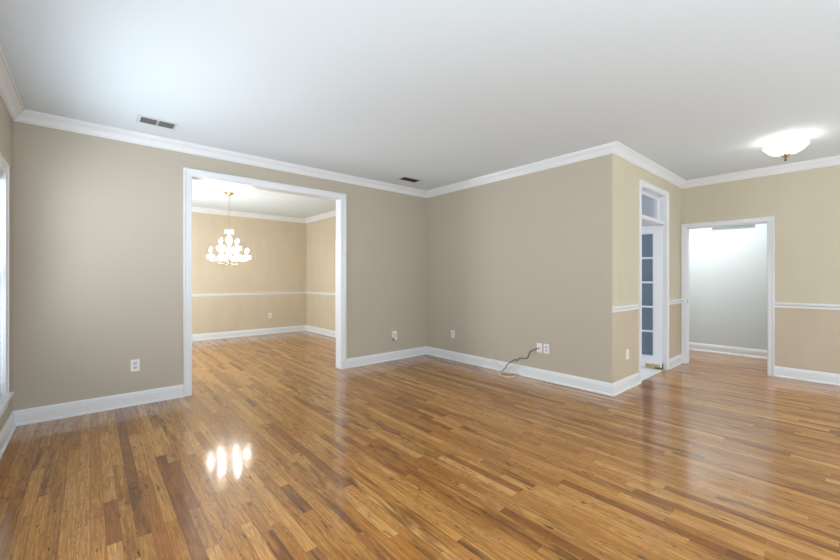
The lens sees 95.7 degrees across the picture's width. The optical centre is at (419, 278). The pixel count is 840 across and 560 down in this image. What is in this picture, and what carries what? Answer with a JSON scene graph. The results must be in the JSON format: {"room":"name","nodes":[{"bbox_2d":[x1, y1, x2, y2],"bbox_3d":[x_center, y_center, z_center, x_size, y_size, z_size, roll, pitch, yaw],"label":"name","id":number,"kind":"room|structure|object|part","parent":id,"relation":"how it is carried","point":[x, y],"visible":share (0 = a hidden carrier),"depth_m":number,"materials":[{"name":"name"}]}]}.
{"room":"empty living room","nodes":[
{"label":"empty living room","id":0,"kind":"room"},
{"bbox_2d":[0,96,12,431],"bbox_3d":[-1.157,-0.091,0.451,0.140,2.743,7.398,0,0,-41],"label":"wall","id":1,"kind":"structure","parent":0,"point":[6,123],"depth_m":3.17,"materials":[{"name":"beige paint"}]},
{"bbox_2d":[0,153,13,416],"bbox_3d":[-2.728,0.053,2.296,0.185,1.913,1.815,0,0,-41],"label":"window","id":2,"kind":"structure","parent":1,"relation":"in","point":[6,396],"depth_m":2.96,"materials":[{"name":"white paint"}]},
{"bbox_2d":[0,171,1,396],"bbox_3d":[-2.716,0.043,2.307,0.050,1.721,1.633,0,0,-41],"label":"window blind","id":3,"kind":"object","parent":2,"relation":"attached to","point":[0,171],"visible":1,"depth_m":2.90,"materials":[{"name":"plastic"}]},
{"bbox_3d":[-2.737,0.011,2.289,0.162,1.828,1.811,0,0,-41],"label":"frame","id":4,"kind":"part","parent":2,"relation":"part of","materials":[{"name":"white paint"}]},
{"bbox_3d":[-2.728,0.957,2.296,0.185,0.106,1.815,0,0,-41],"label":"sill","id":5,"kind":"part","parent":2,"relation":"part of","materials":[{"name":"white paint"}]},
{"bbox_2d":[0,384,183,458],"bbox_3d":[-0.623,1.213,0.915,1.275,0.134,7.398,0,0,-41],"label":"baseboard","id":6,"kind":"structure","parent":1,"relation":"attached to","point":[16,418],"depth_m":3.57,"materials":[{"name":"white paint"}]},
{"bbox_2d":[13,121,426,410],"bbox_3d":[-0.870,-0.091,5.690,7.440,2.743,0.140,0,0,-41],"label":"wall","id":7,"kind":"structure","parent":0,"point":[98,221],"depth_m":3.78,"materials":[{"name":"beige paint"}]},
{"bbox_2d":[131,359,139,371],"bbox_3d":[-2.882,0.878,3.845,0.074,0.118,0.009,0,0,-41],"label":"wall outlet","id":8,"kind":"object","parent":7,"relation":"attached to","point":[135,364],"visible":1,"depth_m":3.85,"materials":[{"name":"white plastic"}]},
{"bbox_2d":[183,167,345,396],"bbox_3d":[-1.860,0.037,4.831,1.998,2.485,0.184,0,0,-41],"label":"trim","id":9,"kind":"structure","parent":7,"relation":"attached to","point":[189,174],"depth_m":4.48,"materials":[{"name":"white paint"}]},
{"bbox_2d":[393,332,396,339],"bbox_3d":[-0.394,0.902,5.970,0.063,0.128,0.042,0,0,-41],"label":"electrical outlet","id":10,"kind":"object","parent":7,"relation":"attached to","point":[394,333],"visible":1,"depth_m":5.95,"materials":[{"name":"white plastic"}]},
{"bbox_2d":[192,212,305,333],"bbox_3d":[-4.578,-0.091,7.970,4.828,2.743,0.140,0,0,-41],"label":"wall","id":11,"kind":"structure","parent":0,"point":[277,249],"depth_m":8.52,"materials":[{"name":"paint"}]},
{"bbox_2d":[192,325,334,340],"bbox_3d":[-3.217,1.213,6.402,4.548,0.134,4.012,0,0,-41],"label":"baseboard","id":12,"kind":"structure","parent":11,"relation":"attached to","point":[217,335],"depth_m":8.56,"materials":[{"name":"white paint"}]},
{"bbox_2d":[192,291,334,296],"bbox_3d":[-3.217,0.345,6.402,4.548,0.051,4.012,0,0,-41],"label":"trim","id":13,"kind":"structure","parent":11,"relation":"attached to","point":[306,292],"depth_m":8.56,"materials":[{"name":"white paint"}]},
{"bbox_2d":[192,207,335,222],"bbox_3d":[-3.217,-1.415,6.402,4.548,0.096,4.012,0,0,-41],"label":"trim","id":14,"kind":"structure","parent":11,"relation":"attached to","point":[194,209],"depth_m":8.52,"materials":[{"name":"white paint"}]},
{"bbox_2d":[306,216,335,330],"bbox_3d":[-1.447,-0.091,7.938,0.140,2.743,4.012,0,0,-41],"label":"wall","id":15,"kind":"structure","parent":0,"point":[320,234],"depth_m":8.79,"materials":[{"name":"paint"}]},
{"bbox_2d":[335,239,335,337],"bbox_3d":[-1.486,0.215,7.899,0.106,2.130,1.000,0,0,-41],"label":"door","id":16,"kind":"structure","parent":15,"relation":"in","point":[335,239],"depth_m":8.24,"materials":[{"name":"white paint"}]},
{"bbox_2d":[0,331,839,559],"bbox_3d":[0.827,1.328,4.921,9.100,0.104,11.950,0,0,-41],"label":"floor","id":17,"kind":"structure","parent":0,"point":[276,450],"depth_m":2.57,"materials":[{"name":"brown wood"}]},
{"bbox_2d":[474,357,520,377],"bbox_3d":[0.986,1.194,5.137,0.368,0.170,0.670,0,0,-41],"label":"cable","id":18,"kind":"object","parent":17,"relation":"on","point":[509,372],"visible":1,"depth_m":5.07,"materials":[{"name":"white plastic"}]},
{"bbox_2d":[0,0,839,218],"bbox_3d":[0.827,-1.513,4.921,9.100,0.100,11.950,0,0,-41],"label":"ceiling","id":19,"kind":"structure","parent":0,"point":[438,93],"depth_m":2.78,"materials":[{"name":"white paint"}]},
{"bbox_2d":[136,114,178,129],"bbox_3d":[-2.457,-1.458,3.558,0.308,0.010,0.195,0,0,-41],"label":"ceiling vent","id":20,"kind":"object","parent":19,"relation":"in","point":[140,118],"visible":1,"depth_m":3.54,"materials":[{"name":"metal"}]},
{"bbox_2d":[206,192,251,264],"bbox_3d":[-3.262,-0.842,6.490,0.681,1.243,0.681,0,0,-31],"label":"chandelier","id":21,"kind":"object","parent":19,"relation":"hanging from","point":[237,248],"visible":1,"depth_m":6.45,"materials":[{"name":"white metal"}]},
{"bbox_3d":[-3.262,-1.129,6.490,0.015,0.603,0.019,0,0,3],"label":"chain","id":22,"kind":"part","parent":21,"relation":"part of","materials":[{"name":"gold metal"}]},
{"bbox_2d":[397,176,421,182],"bbox_3d":[-0.153,-1.458,5.600,0.340,0.010,0.190,0,0,-41],"label":"ceiling vent","id":23,"kind":"object","parent":19,"relation":"in","point":[405,178],"visible":1,"depth_m":5.58,"materials":[{"name":"metal"}]},
{"bbox_2d":[762,137,809,160],"bbox_3d":[3.828,-1.346,3.980,0.363,0.234,0.363,0,0,-41],"label":"ceiling lamp","id":24,"kind":"object","parent":19,"relation":"attached to","point":[784,148],"visible":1,"depth_m":3.92,"materials":[{"name":"white glass"}]},
{"bbox_2d":[427,154,611,382],"bbox_3d":[1.131,-0.091,5.323,0.060,2.743,3.037,0,0,-41],"label":"wall","id":25,"kind":"structure","parent":0,"point":[515,264],"depth_m":4.94,"materials":[{"name":"beige paint"}]},
{"bbox_2d":[0,46,839,197],"bbox_3d":[1.653,-1.415,2.889,7.300,0.096,7.398,0,0,-41],"label":"trim","id":26,"kind":"structure","parent":25,"relation":"attached to","point":[9,93],"depth_m":4.54,"materials":[{"name":"white paint"}]},
{"bbox_2d":[451,330,454,337],"bbox_3d":[0.516,0.872,5.979,0.009,0.118,0.074,0,0,-41],"label":"wall outlet","id":27,"kind":"object","parent":25,"relation":"attached to","point":[452,331],"visible":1,"depth_m":5.97,"materials":[{"name":"white plastic"}]},
{"bbox_2d":[346,346,640,396],"bbox_3d":[0.948,1.213,5.351,3.778,0.134,1.400,0,0,22],"label":"baseboard","id":28,"kind":"structure","parent":25,"relation":"attached to","point":[611,389],"depth_m":5.11,"materials":[{"name":"white paint"}]},
{"bbox_2d":[537,343,541,352],"bbox_3d":[1.515,0.880,4.826,0.012,0.118,0.074,0,0,-41],"label":"cable plate","id":29,"kind":"object","parent":25,"relation":"attached to","point":[539,345],"visible":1,"depth_m":4.82,"materials":[{"name":"white plastic"}]},
{"bbox_2d":[500,348,537,372],"bbox_3d":[1.319,1.078,5.015,0.550,0.405,0.074,0,0,42],"label":"cable","id":30,"kind":"object","parent":29,"relation":"attached to","point":[536,348],"visible":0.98,"depth_m":5.04,"materials":[{"name":"black plastic"}]},
{"bbox_2d":[544,344,548,353],"bbox_3d":[1.579,0.878,4.754,0.009,0.118,0.074,0,0,-41],"label":"wall outlet","id":31,"kind":"object","parent":25,"relation":"attached to","point":[546,346],"visible":1,"depth_m":4.75,"materials":[{"name":"white plastic"}]},
{"bbox_2d":[612,154,680,382],"bbox_3d":[3.024,-0.091,4.989,2.478,2.743,0.050,0,0,-41],"label":"wall","id":32,"kind":"structure","parent":0,"point":[626,175],"depth_m":4.49,"materials":[{"name":"paint"}]},
{"bbox_2d":[612,303,641,312],"bbox_3d":[2.403,0.338,4.394,0.762,0.068,0.034,0,0,-41],"label":"trim","id":33,"kind":"structure","parent":32,"relation":"attached to","point":[620,308],"depth_m":4.34,"materials":[{"name":"white paint"}]},
{"bbox_2d":[626,349,628,359],"bbox_3d":[2.417,0.882,4.422,0.074,0.118,0.010,0,0,-41],"label":"wall plate","id":34,"kind":"object","parent":32,"relation":"attached to","point":[627,350],"visible":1,"depth_m":4.41,"materials":[{"name":"white plastic"}]},
{"bbox_2d":[669,299,682,304],"bbox_3d":[3.746,0.338,5.560,0.638,0.068,0.034,0,0,-41],"label":"trim","id":35,"kind":"structure","parent":32,"relation":"attached to","point":[674,301],"depth_m":5.54,"materials":[{"name":"white paint"}]},
{"bbox_2d":[669,354,682,369],"bbox_3d":[3.743,1.213,5.563,0.638,0.134,0.026,0,0,-41],"label":"baseboard","id":36,"kind":"structure","parent":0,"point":[675,361],"depth_m":5.54,"materials":[{"name":"white paint"}]},
{"bbox_2d":[689,223,766,349],"bbox_3d":[5.465,-0.091,6.290,0.140,2.743,7.538,0,0,-41],"label":"wall","id":37,"kind":"structure","parent":0,"point":[728,267],"depth_m":6.44,"materials":[{"name":"white paint"}]},
{"bbox_2d":[689,342,766,358],"bbox_3d":[6.168,1.213,5.353,0.026,0.134,5.200,0,0,-41],"label":"baseboard","id":38,"kind":"structure","parent":37,"relation":"attached to","point":[740,351],"depth_m":6.43,"materials":[{"name":"white paint"}]},
{"bbox_2d":[712,224,754,229],"bbox_3d":[5.264,-0.930,6.402,0.017,0.184,0.570,0,0,-41],"label":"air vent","id":39,"kind":"object","parent":37,"relation":"in","point":[751,225],"visible":0.24,"depth_m":6.39,"materials":[{"name":"white metal"}]},
{"bbox_2d":[642,165,839,373],"bbox_3d":[4.386,-0.091,5.354,0.060,2.743,7.538,0,0,-41],"label":"wall","id":40,"kind":"structure","parent":0,"point":[804,204],"depth_m":4.85,"materials":[{"name":"paint"}]},
{"bbox_2d":[774,366,839,385],"bbox_3d":[5.737,1.213,3.733,0.026,0.134,3.319,0,0,-41],"label":"baseboard","id":41,"kind":"structure","parent":40,"relation":"attached to","point":[785,372],"depth_m":4.75,"materials":[{"name":"white paint"}]},
{"bbox_2d":[774,302,839,309],"bbox_3d":[5.733,0.344,3.730,0.034,0.068,3.319,0,0,-41],"label":"trim","id":42,"kind":"structure","parent":40,"relation":"attached to","point":[776,304],"depth_m":4.75,"materials":[{"name":"white paint"}]},
{"bbox_3d":[3.000,-0.091,5.061,2.419,2.743,0.090,0,0,-41],"label":"wall","id":43,"kind":"structure","parent":0,"visible":0},
{"bbox_2d":[642,225,662,369],"bbox_3d":[3.037,0.264,5.600,0.930,2.020,0.048,0,0,36],"label":"door","id":44,"kind":"structure","parent":43,"relation":"in","point":[655,361],"depth_m":5.36,"materials":[{"name":"white paint"}]},
{"bbox_3d":[3.298,1.238,5.386,0.175,0.056,0.002,0,0,36],"label":"kick plate","id":45,"kind":"part","parent":44,"relation":"part of","materials":[{"name":"gold metal"}]},
{"bbox_2d":[639,179,668,381],"bbox_3d":[3.041,0.028,5.063,1.090,2.505,0.184,0,0,-41],"label":"trim","id":46,"kind":"structure","parent":43,"relation":"attached to","point":[660,196],"depth_m":5.31,"materials":[{"name":"white paint"}]},
{"bbox_3d":[3.025,-0.975,5.082,0.930,0.340,0.028,0,0,-41],"label":"sash","id":47,"kind":"part","parent":46,"relation":"part of","materials":[{"name":"glass"}]},
{"bbox_3d":[4.432,-0.091,5.393,0.060,2.743,7.538,0,0,-41],"label":"wall","id":48,"kind":"structure","parent":0,"visible":0},
{"bbox_2d":[681,216,774,375],"bbox_3d":[4.364,0.229,5.426,0.164,2.102,1.039,0,0,-41],"label":"trim","id":49,"kind":"structure","parent":48,"relation":"attached to","point":[770,220],"depth_m":5.24,"materials":[{"name":"white paint"}]}
]}

